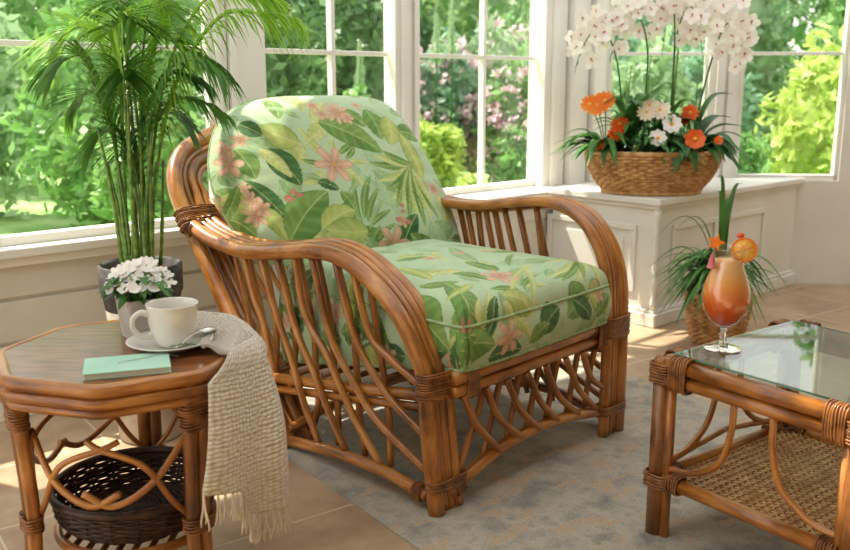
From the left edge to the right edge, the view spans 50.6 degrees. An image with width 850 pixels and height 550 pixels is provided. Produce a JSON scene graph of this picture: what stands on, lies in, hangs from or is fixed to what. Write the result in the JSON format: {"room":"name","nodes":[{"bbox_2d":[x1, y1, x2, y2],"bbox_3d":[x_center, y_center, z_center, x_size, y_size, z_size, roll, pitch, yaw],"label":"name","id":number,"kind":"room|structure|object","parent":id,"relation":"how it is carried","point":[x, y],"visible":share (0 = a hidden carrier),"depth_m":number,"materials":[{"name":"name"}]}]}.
{"room":"sunroom","nodes":[
{"label":"sunroom","id":0,"kind":"room"},
{"bbox_2d":[0,0,533,347],"bbox_3d":[-1.012,-0.825,3.788,5.650,2.550,0.120,-11,16,-42],"label":"wall","id":1,"kind":"structure","parent":0,"point":[250,67],"depth_m":3.92,"materials":[{"name":"white paint"}]},
{"bbox_2d":[0,227,188,268],"bbox_3d":[-1.904,-0.010,3.072,3.160,0.070,0.180,-11,16,-42],"label":"trim","id":2,"kind":"structure","parent":1,"relation":"attached to","point":[68,249],"depth_m":3.46,"materials":[{"name":"white paint"}]},
{"bbox_2d":[0,244,256,298],"bbox_3d":[-1.169,-0.053,3.711,5.100,0.130,0.012,-11,16,-42],"label":"trim","id":3,"kind":"structure","parent":1,"relation":"attached to","point":[25,280],"depth_m":3.48,"materials":[{"name":"paint"}]},
{"bbox_2d":[0,298,272,348],"bbox_3d":[-1.169,0.268,3.778,5.100,0.155,0.012,-11,16,-42],"label":"trim","id":4,"kind":"structure","parent":1,"relation":"attached to","point":[266,305],"depth_m":4.16,"materials":[{"name":"paint"}]},
{"bbox_2d":[0,263,272,343],"bbox_3d":[-1.169,0.102,3.743,5.100,0.155,0.012,-11,16,-42],"label":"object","id":5,"kind":"structure","parent":1,"relation":"attached to","point":[23,319],"depth_m":3.50,"materials":[{"name":"paint"}]},
{"bbox_2d":[0,330,273,422],"bbox_3d":[-0.982,0.373,3.971,5.600,0.130,0.022,-11,16,-42],"label":"baseboard","id":6,"kind":"structure","parent":1,"relation":"attached to","point":[2,418],"depth_m":3.40,"materials":[{"name":"white paint"}]},
{"bbox_2d":[200,0,237,202],"bbox_3d":[-0.868,-1.081,3.767,0.125,1.740,0.070,-11,16,-42],"label":"trim","id":7,"kind":"structure","parent":1,"relation":"attached to","point":[229,62],"depth_m":3.79,"materials":[{"name":"white paint"}]},
{"bbox_2d":[272,209,552,350],"bbox_3d":[0.236,-0.061,4.926,2.420,0.585,0.178,-11,16,-42],"label":"trim","id":8,"kind":"structure","parent":1,"relation":"attached to","point":[529,217],"depth_m":5.01,"materials":[{"name":"white paint"}]},
{"bbox_2d":[451,182,594,215],"bbox_3d":[0.221,-0.392,4.896,2.490,0.075,0.340,-11,16,-42],"label":"trim","id":9,"kind":"structure","parent":1,"relation":"attached to","point":[531,190],"depth_m":5.05,"materials":[{"name":"white paint"}]},
{"bbox_2d":[535,0,608,186],"bbox_3d":[0.899,-1.465,5.342,0.580,1.840,0.100,-11,16,-42],"label":"trim","id":10,"kind":"structure","parent":1,"relation":"attached to","point":[561,91],"depth_m":5.33,"materials":[{"name":"white paint"}]},
{"bbox_2d":[604,0,613,137],"bbox_3d":[1.118,-1.426,5.641,0.090,1.640,0.120,1,12,4],"label":"trim","id":11,"kind":"structure","parent":1,"relation":"attached to","point":[609,51],"depth_m":5.61,"materials":[{"name":"white paint"}]},
{"bbox_2d":[0,283,849,549],"bbox_3d":[0.746,0.712,2.822,7.709,0.060,6.429,0,12,0],"label":"floor","id":12,"kind":"structure","parent":0,"point":[322,519],"depth_m":3.19,"materials":[{"name":"stone"}]},
{"bbox_2d":[0,319,226,549],"bbox_3d":[-0.735,0.480,2.275,0.581,0.625,0.581,3,12,16],"label":"side table","id":13,"kind":"object","parent":12,"relation":"on","point":[41,373],"visible":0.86,"depth_m":2.10,"materials":[{"name":"brown wood"}]},
{"bbox_2d":[82,352,177,380],"bbox_3d":[-0.664,0.203,2.045,0.208,0.017,0.124,-4,13,-18],"label":"book","id":14,"kind":"object","parent":13,"relation":"on","point":[97,368],"visible":1,"depth_m":2.02,"materials":[{"name":"green paper"}]},
{"bbox_2d":[49,446,218,549],"bbox_3d":[-0.735,0.574,2.295,0.416,0.127,0.416,0,12,0],"label":"basket","id":15,"kind":"object","parent":13,"relation":"on","point":[152,517],"depth_m":2.17,"materials":[{"name":"wicker"}]},
{"bbox_2d":[115,293,166,338],"bbox_3d":[-0.722,0.107,2.297,0.100,0.108,0.100,-10,15,-39],"label":"plant pot","id":16,"kind":"object","parent":13,"relation":"on","point":[124,313],"visible":0.34,"depth_m":2.25,"materials":[{"name":"ceramic"}]},
{"bbox_2d":[98,256,178,309],"bbox_3d":[-0.723,0.013,2.277,0.190,0.120,0.194,1,12,3],"label":"flowering plant","id":17,"kind":"object","parent":16,"relation":"in","point":[140,282],"visible":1,"depth_m":2.23,"materials":[{"name":"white plant"}]},
{"bbox_2d":[125,330,213,352],"bbox_3d":[-0.622,0.167,2.200,0.208,0.025,0.208,0,12,0],"label":"saucer","id":18,"kind":"object","parent":13,"relation":"on","point":[134,342],"visible":0.51,"depth_m":2.17,"materials":[{"name":"ceramic"}]},
{"bbox_2d":[129,297,197,347],"bbox_3d":[-0.625,0.118,2.187,0.151,0.104,0.124,0,12,0],"label":"coffee cup","id":19,"kind":"object","parent":18,"relation":"on","point":[171,320],"visible":0.99,"depth_m":2.14,"materials":[{"name":"ceramic"}]},
{"bbox_2d":[169,342,199,346],"bbox_3d":[-0.566,0.165,2.121,0.074,0.006,0.019,-3,12,-14],"label":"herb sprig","id":20,"kind":"object","parent":18,"relation":"on","point":[192,342],"visible":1,"depth_m":2.12,"materials":[{"name":"green plant"}]},
{"bbox_2d":[175,326,215,347],"bbox_3d":[-0.563,0.148,2.190,0.035,0.016,0.159,6,13,25],"label":"teaspoon","id":21,"kind":"object","parent":18,"relation":"on","point":[206,329],"visible":1,"depth_m":2.23,"materials":[{"name":"metal"}]},
{"bbox_2d":[199,326,215,332],"bbox_3d":[-0.540,0.139,2.237,0.037,0.009,0.051,0,12,0],"label":"bowl","id":22,"kind":"object","parent":21,"relation":"on","point":[207,329],"depth_m":2.24,"materials":[{"name":"metal"}]},
{"bbox_2d":[193,311,292,545],"bbox_3d":[-0.502,0.374,2.324,0.333,0.497,0.681,-6,13,-28],"label":"knitted throw","id":23,"kind":"object","parent":13,"relation":"on","point":[247,454],"visible":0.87,"depth_m":2.11,"materials":[{"name":"beige fabric"}]},
{"bbox_2d":[97,255,182,444],"bbox_3d":[-1.000,0.270,3.225,0.286,0.640,0.286,0,12,0],"label":"planter","id":24,"kind":"object","parent":12,"relation":"on","point":[173,264],"visible":0.27,"depth_m":3.17,"materials":[{"name":"grey stone"}]},
{"bbox_2d":[13,0,311,266],"bbox_3d":[-0.866,-0.504,3.093,0.978,0.990,0.652,1,12,5],"label":"areca palm","id":25,"kind":"object","parent":24,"relation":"in","point":[115,83],"visible":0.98,"depth_m":3.01,"materials":[{"name":"plant"}]},
{"bbox_2d":[287,356,839,549],"bbox_3d":[0.382,0.582,3.280,1.620,0.006,2.150,-9,15,-35],"label":"rug","id":26,"kind":"object","parent":12,"relation":"on","point":[566,486],"visible":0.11,"depth_m":2.84,"materials":[{"name":"grey carpet"}]},
{"bbox_2d":[166,125,630,516],"bbox_3d":[-0.192,-0.001,3.417,1.650,1.115,1.045,11,16,43],"label":"armchair","id":27,"kind":"object","parent":26,"relation":"on","point":[217,250],"visible":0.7,"depth_m":3.00,"materials":[{"name":"wicker"}]},
{"bbox_2d":[207,95,461,266],"bbox_3d":[-0.358,-0.377,3.559,0.973,0.649,0.422,-5,13,-24],"label":"cushion","id":28,"kind":"object","parent":27,"relation":"on","point":[305,166],"visible":0.88,"depth_m":3.45,"materials":[{"name":"fabric"}]},
{"bbox_2d":[278,239,611,372],"bbox_3d":[0.057,0.127,3.187,0.947,0.405,0.806,11,16,43],"label":"seat cushion","id":29,"kind":"object","parent":27,"relation":"on","point":[484,306],"visible":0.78,"depth_m":2.88,"materials":[{"name":"fabric"}]},
{"bbox_2d":[643,318,849,549],"bbox_3d":[1.071,0.477,2.475,0.696,0.532,0.636,-9,15,-36],"label":"coffee table","id":30,"kind":"object","parent":26,"relation":"on","point":[794,419],"visible":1,"depth_m":2.46,"materials":[{"name":"wicker"}]},
{"bbox_2d":[701,247,750,353],"bbox_3d":[0.825,0.065,2.467,0.131,0.285,0.131,0,12,0],"label":"cocktail glass","id":31,"kind":"object","parent":30,"relation":"on","point":[726,289],"visible":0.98,"depth_m":2.42,"materials":[{"name":"clear"}]},
{"bbox_2d":[707,247,715,271],"bbox_3d":[0.773,-0.046,2.427,0.026,0.076,0.034,0,12,0],"label":"umbrella","id":32,"kind":"object","parent":31,"relation":"in","point":[711,264],"visible":1,"depth_m":2.42,"materials":[{"name":"pink paper"}]},
{"bbox_2d":[708,235,724,251],"bbox_3d":[0.787,-0.087,2.428,0.046,0.046,0.027,2,12,11],"label":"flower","id":33,"kind":"object","parent":31,"relation":"attached to","point":[716,242],"visible":1,"depth_m":2.42,"materials":[{"name":"orange plant"}]},
{"bbox_2d":[736,233,744,237],"bbox_3d":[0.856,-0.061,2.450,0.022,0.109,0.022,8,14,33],"label":"cherry","id":34,"kind":"object","parent":31,"relation":"in","point":[739,235],"visible":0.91,"depth_m":2.43,"materials":[{"name":"red food"}]},
{"bbox_2d":[731,237,757,262],"bbox_3d":[0.861,-0.067,2.426,0.068,0.066,0.028,3,12,14],"label":"slice","id":35,"kind":"object","parent":31,"relation":"attached to","point":[740,244],"visible":0.99,"depth_m":2.42,"materials":[{"name":"orange plant"}]},
{"bbox_2d":[547,177,804,327],"bbox_3d":[1.537,-0.221,5.453,1.627,0.680,0.755,-11,16,-42],"label":"base cabinet","id":36,"kind":"object","parent":12,"relation":"on","point":[763,209],"visible":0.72,"depth_m":4.94,"materials":[{"name":"white paint"}]},
{"bbox_2d":[584,146,721,195],"bbox_3d":[1.225,-0.562,4.859,0.734,0.236,0.538,1,12,4],"label":"flower basket","id":37,"kind":"object","parent":36,"relation":"on","point":[636,173],"visible":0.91,"depth_m":4.66,"materials":[{"name":"wicker"}]},
{"bbox_2d":[549,128,626,168],"bbox_3d":[0.838,-0.670,4.729,0.301,0.190,0.556,-6,13,-25],"label":"plant","id":38,"kind":"object","parent":37,"relation":"in","point":[592,143],"visible":0.91,"depth_m":4.66,"materials":[{"name":"green plant"}]},
{"bbox_2d":[564,4,637,151],"bbox_3d":[0.976,-1.028,4.797,0.470,0.781,0.194,-3,12,-13],"label":"orchid","id":39,"kind":"object","parent":37,"relation":"in","point":[586,25],"visible":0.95,"depth_m":4.71,"materials":[{"name":"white plant"}]},
{"bbox_2d":[580,90,626,155],"bbox_3d":[0.954,-0.789,4.750,0.273,0.365,0.227,3,12,15],"label":"flowering plant","id":40,"kind":"object","parent":37,"relation":"on","point":[594,105],"visible":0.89,"depth_m":4.66,"materials":[{"name":"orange plant"}]},
{"bbox_2d":[596,115,641,151],"bbox_3d":[1.004,-0.720,4.714,0.243,0.245,0.202,0,12,0],"label":"flowering plant","id":41,"kind":"object","parent":37,"relation":"in","point":[617,125],"visible":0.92,"depth_m":4.65,"materials":[{"name":"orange plant"}]},
{"bbox_2d":[590,92,668,151],"bbox_3d":[1.074,-0.788,4.733,0.437,0.337,0.383,0,12,0],"label":"plant","id":42,"kind":"object","parent":37,"relation":"in","point":[628,109],"visible":0.66,"depth_m":4.69,"materials":[{"name":"green plant"}]},
{"bbox_2d":[601,0,658,151],"bbox_3d":[1.114,-1.097,4.822,0.442,0.906,0.216,0,12,0],"label":"orchid","id":43,"kind":"object","parent":37,"relation":"in","point":[632,9],"visible":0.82,"depth_m":4.73,"materials":[{"name":"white plant"}]},
{"bbox_2d":[624,98,671,151],"bbox_3d":[1.172,-0.761,4.715,0.297,0.344,0.224,0,12,0],"label":"flowering plant","id":44,"kind":"object","parent":37,"relation":"on","point":[651,108],"visible":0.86,"depth_m":4.62,"materials":[{"name":"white plant"}]},
{"bbox_2d":[631,129,674,164],"bbox_3d":[1.161,-0.662,4.628,0.251,0.180,0.274,10,15,38],"label":"flowering plant","id":45,"kind":"object","parent":37,"relation":"in","point":[653,141],"visible":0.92,"depth_m":4.58,"materials":[{"name":"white plant"}]},
{"bbox_2d":[639,114,681,151],"bbox_3d":[1.225,-0.718,4.662,0.270,0.230,0.219,9,15,36],"label":"flowering plant","id":46,"kind":"object","parent":37,"relation":"on","point":[676,124],"visible":0.7,"depth_m":4.59,"materials":[{"name":"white plant"}]},
{"bbox_2d":[636,99,703,139],"bbox_3d":[1.274,-0.773,4.741,0.362,0.304,0.329,11,16,41],"label":"plant","id":47,"kind":"object","parent":37,"relation":"on","point":[658,123],"visible":0.36,"depth_m":4.69,"materials":[{"name":"green plant"}]},
{"bbox_2d":[643,0,699,151],"bbox_3d":[1.308,-1.129,4.787,0.314,0.983,0.339,0,12,0],"label":"orchid","id":48,"kind":"object","parent":37,"relation":"in","point":[662,18],"visible":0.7,"depth_m":4.76,"materials":[{"name":"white plant"}]},
{"bbox_2d":[667,143,697,173],"bbox_3d":[1.319,-0.600,4.613,0.171,0.162,0.146,0,12,0],"label":"plant","id":49,"kind":"object","parent":37,"relation":"in","point":[691,152],"visible":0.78,"depth_m":4.58,"materials":[{"name":"green plant"}]},
{"bbox_2d":[665,104,699,150],"bbox_3d":[1.395,-0.775,4.809,0.251,0.280,0.252,0,12,0],"label":"flowering plant","id":50,"kind":"object","parent":37,"relation":"on","point":[691,112],"visible":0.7,"depth_m":4.73,"materials":[{"name":"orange plant"}]},
{"bbox_2d":[665,0,713,139],"bbox_3d":[1.400,-1.125,4.832,0.347,0.955,0.210,3,12,16],"label":"orchid","id":51,"kind":"object","parent":37,"relation":"in","point":[686,30],"visible":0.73,"depth_m":4.73,"materials":[{"name":"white plant"}]},
{"bbox_2d":[671,129,723,163],"bbox_3d":[1.380,-0.658,4.641,0.286,0.194,0.258,0,12,0],"label":"flowering plant","id":52,"kind":"object","parent":37,"relation":"in","point":[695,139],"visible":0.77,"depth_m":4.58,"materials":[{"name":"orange plant"}]},
{"bbox_2d":[679,92,744,138],"bbox_3d":[1.528,-0.796,4.770,0.356,0.338,0.211,-4,13,-19],"label":"plant","id":53,"kind":"object","parent":37,"relation":"on","point":[708,120],"visible":0.5,"depth_m":4.80,"materials":[{"name":"green plant"}]},
{"bbox_2d":[683,0,760,146],"bbox_3d":[1.560,-1.069,4.755,0.416,0.879,0.216,0,12,0],"label":"orchid","id":54,"kind":"object","parent":37,"relation":"in","point":[727,24],"visible":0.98,"depth_m":4.72,"materials":[{"name":"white plant"}]},
{"bbox_2d":[698,131,750,169],"bbox_3d":[1.593,-0.662,4.802,0.279,0.206,0.478,0,12,0],"label":"plant","id":55,"kind":"object","parent":37,"relation":"in","point":[727,147],"visible":0.66,"depth_m":4.67,"materials":[{"name":"green plant"}]},
{"bbox_2d":[683,284,754,344],"bbox_3d":[1.440,0.205,4.439,0.336,0.272,0.337,9,15,37],"label":"wicker basket","id":56,"kind":"object","parent":12,"relation":"on","point":[701,330],"visible":0.41,"depth_m":4.34,"materials":[{"name":"wicker"}]},
{"bbox_2d":[647,175,788,326],"bbox_3d":[1.425,-0.115,4.365,0.702,0.731,0.679,-3,12,-13],"label":"spider plant","id":57,"kind":"object","parent":56,"relation":"in","point":[700,274],"visible":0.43,"depth_m":4.33,"materials":[{"name":"green plant"}]},
{"bbox_2d":[790,48,849,283],"bbox_3d":[2.784,-2.498,5.296,3.430,5.200,0.120,1,12,4],"label":"wall","id":58,"kind":"structure","parent":0,"point":[820,251],"depth_m":5.72,"materials":[{"name":"white paint"}]},
{"bbox_2d":[608,1,712,129],"bbox_3d":[1.461,-1.419,5.608,0.620,1.640,0.060,1,12,4],"label":"window","id":59,"kind":"structure","parent":58,"relation":"in","point":[706,53],"depth_m":5.61,"materials":[{"name":"white paint"}]},
{"bbox_2d":[705,0,747,177],"bbox_3d":[1.860,-1.410,5.565,0.209,1.640,0.185,0,12,0],"label":"trim","id":60,"kind":"structure","parent":58,"relation":"attached to","point":[720,79],"depth_m":5.56,"materials":[{"name":"white paint"}]},
{"bbox_2d":[736,0,849,180],"bbox_3d":[2.279,-1.407,5.552,0.640,1.640,0.060,1,12,4],"label":"window","id":61,"kind":"structure","parent":58,"relation":"in","point":[832,176],"depth_m":5.59,"materials":[{"name":"white paint"}]},
{"bbox_3d":[-1.012,-3.247,3.277,4.222,2.900,3.933,0,12,0],"label":"wall","id":62,"kind":"structure","parent":0,"visible":0},
{"bbox_2d":[0,1,200,246],"bbox_3d":[-1.456,-0.938,3.329,1.520,1.640,0.060,-11,16,-42],"label":"window","id":63,"kind":"structure","parent":62,"relation":"in","point":[105,229],"depth_m":3.49,"materials":[{"name":"white paint"}]},
{"bbox_2d":[261,0,389,105],"bbox_3d":[-0.458,-1.129,4.237,0.785,1.640,0.060,-11,16,-42],"label":"window","id":64,"kind":"structure","parent":62,"relation":"in","point":[330,52],"depth_m":4.27,"materials":[{"name":"white paint"}]},
{"bbox_2d":[389,0,419,142],"bbox_3d":[-0.100,-1.229,4.464,0.150,1.740,0.070,-11,16,-42],"label":"trim","id":65,"kind":"structure","parent":62,"relation":"attached to","point":[404,15],"depth_m":4.47,"materials":[{"name":"white paint"}]},
{"bbox_2d":[420,0,538,194],"bbox_3d":[0.295,-1.274,4.921,1.020,1.640,0.060,-11,16,-42],"label":"window","id":66,"kind":"structure","parent":62,"relation":"in","point":[481,186],"depth_m":5.05,"materials":[{"name":"white paint"}]},
{"label":"outside","id":67,"kind":"structure","parent":0,"visible":0},
{"bbox_2d":[0,125,773,234],"bbox_3d":[0.000,-2.982,20.902,50.000,0.100,37.866,0,12,0],"label":"lawn","id":68,"kind":"structure","parent":67,"point":[41,221],"depth_m":9.52,"materials":[{"name":"green plant"}]},
{"bbox_2d":[0,0,51,176],"bbox_3d":[-5.928,-2.742,11.664,2.279,4.464,1.784,0,12,0],"label":"shrub","id":69,"kind":"object","parent":68,"relation":"on","point":[31,24],"visible":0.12,"depth_m":11.62,"materials":[{"name":"green plant"}]},
{"bbox_2d":[0,2,52,219],"bbox_3d":[-4.750,-1.621,9.069,1.911,3.272,1.678,0,12,0],"label":"shrub","id":70,"kind":"object","parent":68,"relation":"on","point":[9,102],"visible":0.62,"depth_m":9.07,"materials":[{"name":"green plant"}]},
{"bbox_2d":[6,0,60,154],"bbox_3d":[-7.632,-5.343,17.269,4.152,6.757,3.475,7,14,30],"label":"tree","id":71,"kind":"object","parent":68,"relation":"on","point":[39,3],"visible":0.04,"depth_m":16.47,"materials":[{"name":"green plant"}]},
{"bbox_2d":[0,0,197,227],"bbox_3d":[-2.914,-1.430,8.259,1.604,3.138,1.430,9,15,37],"label":"shrub","id":72,"kind":"object","parent":68,"relation":"on","point":[55,144],"visible":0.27,"depth_m":8.02,"materials":[{"name":"green plant"}]},
{"bbox_2d":[49,2,186,80],"bbox_3d":[-4.643,-3.196,13.647,2.107,4.271,1.814,0,12,0],"label":"shrub","id":73,"kind":"object","parent":68,"relation":"on","point":[53,9],"visible":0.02,"depth_m":13.39,"materials":[{"name":"green plant"}]},
{"bbox_2d":[46,0,203,134],"bbox_3d":[-3.657,-2.763,11.297,2.032,4.029,1.850,0,12,0],"label":"shrub","id":74,"kind":"object","parent":68,"relation":"on","point":[172,18],"visible":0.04,"depth_m":10.98,"materials":[{"name":"green plant"}]},
{"bbox_2d":[88,85,208,221],"bbox_3d":[-2.105,-0.764,7.202,1.166,1.642,0.940,0,12,0],"label":"shrub","id":75,"kind":"object","parent":68,"relation":"on","point":[180,133],"visible":0.19,"depth_m":7.01,"materials":[{"name":"green plant"}]},
{"bbox_2d":[173,0,318,121],"bbox_3d":[-3.370,-5.133,17.293,4.099,6.861,3.744,0,12,0],"label":"tree","id":76,"kind":"object","parent":68,"relation":"on","point":[183,1],"visible":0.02,"depth_m":16.64,"materials":[{"name":"green plant"}]},
{"bbox_2d":[186,0,312,130],"bbox_3d":[-1.741,-1.892,9.008,1.212,2.928,1.157,0,12,0],"label":"shrub","id":77,"kind":"object","parent":68,"relation":"on","point":[283,78],"visible":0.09,"depth_m":8.77,"materials":[{"name":"green plant"}]},
{"bbox_2d":[274,0,321,93],"bbox_3d":[-2.174,-3.137,12.833,1.931,4.289,1.685,0,12,0],"label":"shrub","id":78,"kind":"object","parent":68,"relation":"on","point":[293,1],"visible":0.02,"depth_m":12.38,"materials":[{"name":"green plant"}]},
{"bbox_2d":[314,0,383,101],"bbox_3d":[-0.646,-2.107,9.770,1.082,3.291,0.970,0,12,0],"label":"tree","id":79,"kind":"object","parent":68,"relation":"on","point":[359,20],"visible":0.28,"depth_m":9.46,"materials":[{"name":"green plant"}]},
{"bbox_2d":[343,82,370,96],"bbox_3d":[-0.738,-1.129,8.549,0.866,1.380,0.749,0,12,0],"label":"shrub","id":80,"kind":"object","parent":68,"relation":"on","point":[358,88],"visible":0.03,"depth_m":8.51,"materials":[{"name":"green plant"}]},
{"bbox_2d":[353,41,366,94],"bbox_3d":[-0.649,-1.459,9.113,0.358,1.790,0.354,0,12,0],"label":"spire","id":81,"kind":"object","parent":68,"relation":"on","point":[361,75],"visible":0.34,"depth_m":8.98,"materials":[{"name":"green plant"}]},
{"bbox_2d":[292,0,443,95],"bbox_3d":[-0.785,-2.649,11.705,2.117,4.459,1.816,0,12,0],"label":"shrub","id":82,"kind":"object","parent":68,"relation":"on","point":[310,10],"visible":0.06,"depth_m":11.33,"materials":[{"name":"green plant"}]},
{"bbox_2d":[424,5,448,128],"bbox_3d":[0.121,-1.819,9.834,0.358,2.198,0.354,0,12,0],"label":"spire","id":83,"kind":"object","parent":68,"relation":"on","point":[436,48],"visible":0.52,"depth_m":9.70,"materials":[{"name":"green plant"}]},
{"bbox_2d":[420,114,467,187],"bbox_3d":[0.089,-1.130,9.273,0.719,1.082,0.649,0,12,0],"label":"shrub","id":84,"kind":"object","parent":68,"relation":"on","point":[443,146],"visible":0.46,"depth_m":9.09,"materials":[{"name":"green plant"}]},
{"bbox_2d":[439,0,465,158],"bbox_3d":[0.291,-1.915,9.916,0.358,2.350,0.354,0,12,0],"label":"spire","id":85,"kind":"object","parent":68,"relation":"on","point":[451,40],"visible":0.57,"depth_m":9.79,"materials":[{"name":"green plant"}]},
{"bbox_2d":[420,26,496,175],"bbox_3d":[0.194,-1.896,10.718,1.257,2.073,1.099,9,15,36],"label":"shrub","id":86,"kind":"object","parent":68,"relation":"on","point":[465,87],"visible":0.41,"depth_m":10.43,"materials":[{"name":"green plant"}]},
{"bbox_2d":[420,0,508,163],"bbox_3d":[0.372,-3.576,14.756,1.980,4.590,1.875,11,16,42],"label":"shrub","id":87,"kind":"object","parent":68,"relation":"on","point":[465,24],"visible":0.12,"depth_m":14.25,"materials":[{"name":"green plant"}]},
{"bbox_2d":[454,170,487,186],"bbox_3d":[0.459,-0.793,8.925,0.379,0.569,0.328,0,12,0],"label":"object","id":88,"kind":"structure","parent":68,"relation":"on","point":[465,180],"depth_m":8.84,"materials":[{"name":"green plant"}]},
{"bbox_2d":[455,6,528,183],"bbox_3d":[0.986,-2.270,11.680,1.720,2.320,1.449,0,12,0],"label":"shrub","id":89,"kind":"object","parent":68,"relation":"on","point":[501,44],"visible":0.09,"depth_m":11.31,"materials":[{"name":"green plant"}]},
{"bbox_2d":[471,25,528,178],"bbox_3d":[1.224,-1.814,10.338,1.318,2.082,1.067,-7,14,-29],"label":"shrub","id":90,"kind":"object","parent":68,"relation":"on","point":[511,95],"visible":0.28,"depth_m":10.12,"materials":[{"name":"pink plant"}]},
{"bbox_2d":[488,0,519,30],"bbox_3d":[0.567,-5.136,17.364,3.752,6.530,3.195,0,12,0],"label":"tree","id":91,"kind":"object","parent":68,"relation":"on","point":[489,1],"visible":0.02,"depth_m":16.49,"materials":[{"name":"green plant"}]},
{"bbox_2d":[488,118,527,181],"bbox_3d":[1.058,-1.043,9.389,0.812,1.312,0.730,0,12,0],"label":"shrub","id":92,"kind":"object","parent":68,"relation":"on","point":[512,161],"visible":0.23,"depth_m":9.21,"materials":[{"name":"green plant"}]},
{"bbox_2d":[514,6,529,131],"bbox_3d":[1.081,-1.722,9.496,0.358,2.147,0.354,0,12,0],"label":"spire","id":93,"kind":"object","parent":68,"relation":"on","point":[526,52],"visible":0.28,"depth_m":9.37,"materials":[{"name":"green plant"}]},
{"bbox_2d":[488,0,618,46],"bbox_3d":[1.967,-3.042,13.243,2.182,4.381,1.810,7,14,30],"label":"shrub","id":94,"kind":"object","parent":68,"relation":"on","point":[517,14],"visible":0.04,"depth_m":12.93,"materials":[{"name":"green plant"}]},
{"bbox_2d":[610,24,702,150],"bbox_3d":[2.288,-1.517,9.482,1.252,2.199,1.257,-10,16,-40],"label":"shrub","id":95,"kind":"object","parent":68,"relation":"on","point":[660,79],"visible":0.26,"depth_m":9.19,"materials":[{"name":"green plant"}]},
{"bbox_2d":[612,0,758,115],"bbox_3d":[3.219,-2.767,11.927,2.207,4.282,1.803,0,12,0],"label":"shrub","id":96,"kind":"object","parent":68,"relation":"on","point":[632,42],"visible":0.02,"depth_m":11.49,"materials":[{"name":"green plant"}]},
{"bbox_2d":[615,0,804,38],"bbox_3d":[4.711,-5.248,17.248,3.685,7.115,3.736,-11,16,-43],"label":"tree","id":97,"kind":"object","parent":68,"relation":"on","point":[778,8],"visible":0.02,"depth_m":17.30,"materials":[{"name":"green plant"}]},
{"bbox_2d":[666,27,768,144],"bbox_3d":[3.254,-1.971,10.811,1.561,2.525,1.228,-6,13,-26],"label":"shrub","id":98,"kind":"object","parent":68,"relation":"on","point":[691,68],"visible":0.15,"depth_m":10.52,"materials":[{"name":"green plant"}]},
{"bbox_2d":[738,129,776,173],"bbox_3d":[2.752,-0.866,8.195,0.828,1.119,0.767,0,12,0],"label":"shrub","id":99,"kind":"object","parent":68,"relation":"on","point":[759,164],"visible":0.19,"depth_m":8.01,"materials":[{"name":"green plant"}]},
{"bbox_2d":[741,0,803,154],"bbox_3d":[4.609,-3.192,13.512,1.992,4.180,1.859,0,12,0],"label":"shrub","id":100,"kind":"object","parent":68,"relation":"on","point":[771,25],"visible":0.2,"depth_m":13.07,"materials":[{"name":"green plant"}]},
{"bbox_2d":[772,0,821,89],"bbox_3d":[7.080,-6.013,20.642,4.513,6.899,3.409,0,12,0],"label":"tree","id":101,"kind":"object","parent":68,"relation":"on","point":[791,17],"visible":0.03,"depth_m":20.49,"materials":[{"name":"green plant"}]},
{"bbox_2d":[754,22,843,173],"bbox_3d":[3.997,-1.332,8.947,1.487,2.276,1.211,0,12,0],"label":"shrub","id":102,"kind":"object","parent":68,"relation":"on","point":[802,139],"visible":0.55,"depth_m":8.67,"materials":[{"name":"green plant"}]},
{"bbox_2d":[789,0,831,57],"bbox_3d":[9.252,-5.109,17.326,4.243,6.821,3.513,0,12,0],"label":"tree","id":103,"kind":"object","parent":68,"relation":"on","point":[819,4],"visible":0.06,"depth_m":17.60,"materials":[{"name":"green plant"}]},
{"bbox_2d":[789,0,846,78],"bbox_3d":[5.847,-2.857,11.870,1.937,4.160,1.759,0,12,0],"label":"tree","id":104,"kind":"object","parent":68,"relation":"on","point":[836,18],"visible":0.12,"depth_m":11.88,"materials":[{"name":"green plant"}]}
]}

